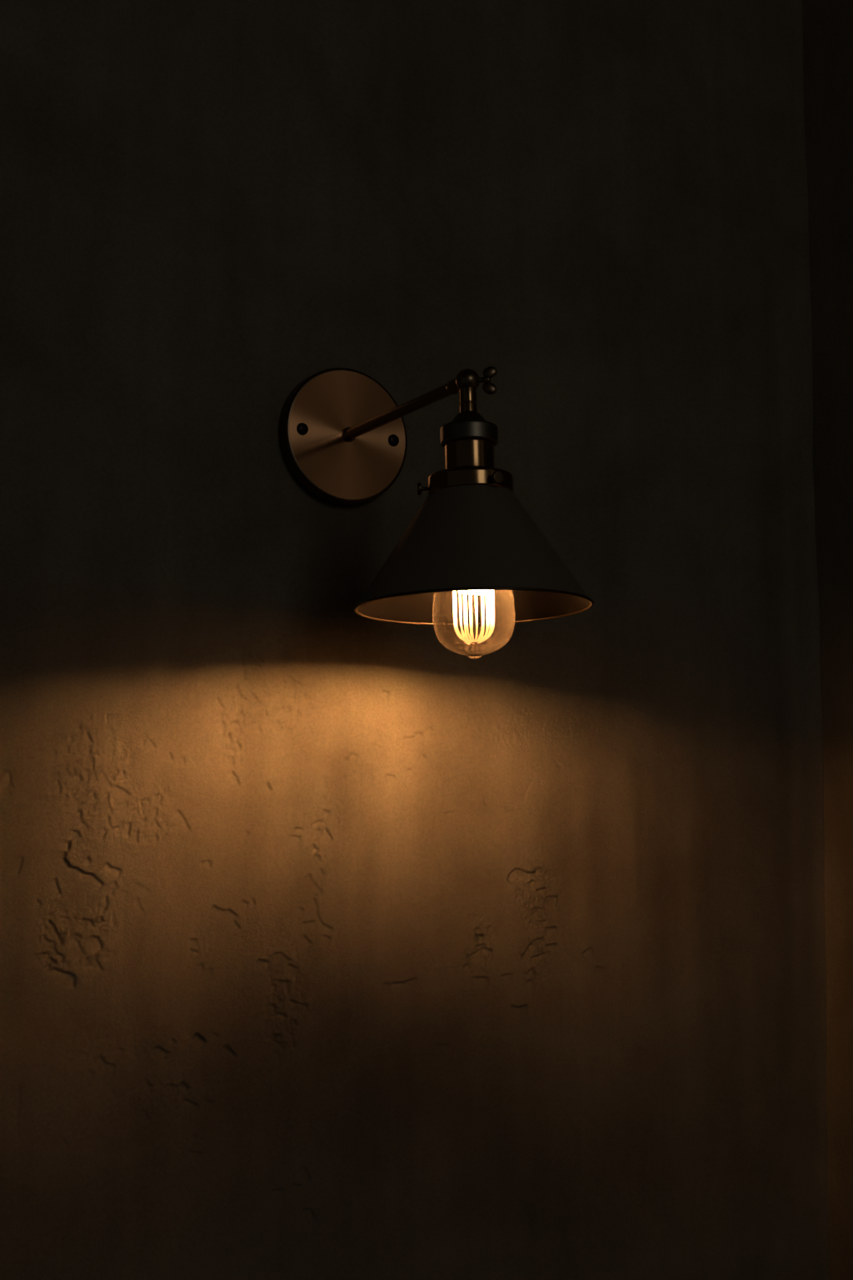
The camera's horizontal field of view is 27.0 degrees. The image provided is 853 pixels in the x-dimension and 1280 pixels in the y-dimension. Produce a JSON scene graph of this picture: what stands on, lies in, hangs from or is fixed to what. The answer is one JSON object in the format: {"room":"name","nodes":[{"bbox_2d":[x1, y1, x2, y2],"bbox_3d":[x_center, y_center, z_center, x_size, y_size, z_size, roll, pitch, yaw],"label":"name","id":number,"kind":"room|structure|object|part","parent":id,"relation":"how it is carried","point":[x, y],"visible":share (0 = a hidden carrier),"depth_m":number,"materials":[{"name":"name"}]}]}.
{"room":"dimly lit room","nodes":[
{"label":"dimly lit room","id":0,"kind":"room"},
{"bbox_2d":[0,0,830,1279],"bbox_3d":[-0.871,0.122,1.085,2.979,2.800,0.026,4,-7,-30],"label":"wall","id":1,"kind":"structure","parent":0,"point":[337,942],"depth_m":1.58,"materials":[{"name":"paint"}]},
{"bbox_2d":[278,366,594,659],"bbox_3d":[0.004,-0.116,1.427,0.183,0.274,0.311,4,-7,-30],"label":"wall sconce","id":2,"kind":"object","parent":1,"relation":"attached to","point":[472,564],"visible":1,"depth_m":1.36,"materials":[{"name":"black metal"}]},
{"bbox_3d":[-0.020,-0.190,1.471,0.013,0.013,0.191,4,-9,-31],"label":"arm","id":3,"kind":"part","parent":2,"relation":"part of","materials":[{"name":"brown metal"}]},
{"bbox_2d":[440,411,498,469],"bbox_3d":[0.033,-0.151,1.378,0.045,0.050,0.045,4,-7,-30],"label":"socket","id":4,"kind":"object","parent":2,"relation":"attached to","point":[469,441],"depth_m":1.36,"materials":[{"name":"gold metal"}]},
{"bbox_3d":[0.036,-0.046,1.364,0.064,0.122,0.064,-1,-7,0],"label":"light bulb","id":5,"kind":"part","parent":2,"relation":"part of","materials":[{"name":"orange glass"}]},
{"bbox_3d":[0.035,-0.069,1.367,0.182,0.089,0.182,-1,-7,0],"label":"lamp shade","id":6,"kind":"part","parent":2,"relation":"part of","materials":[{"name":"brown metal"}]},
{"bbox_2d":[801,0,852,1279],"bbox_3d":[1.208,0.051,0.439,0.007,2.800,3.220,4,-7,-30],"label":"wall","id":7,"kind":"structure","parent":0,"point":[827,25],"depth_m":1.83,"materials":[{"name":"paint"}]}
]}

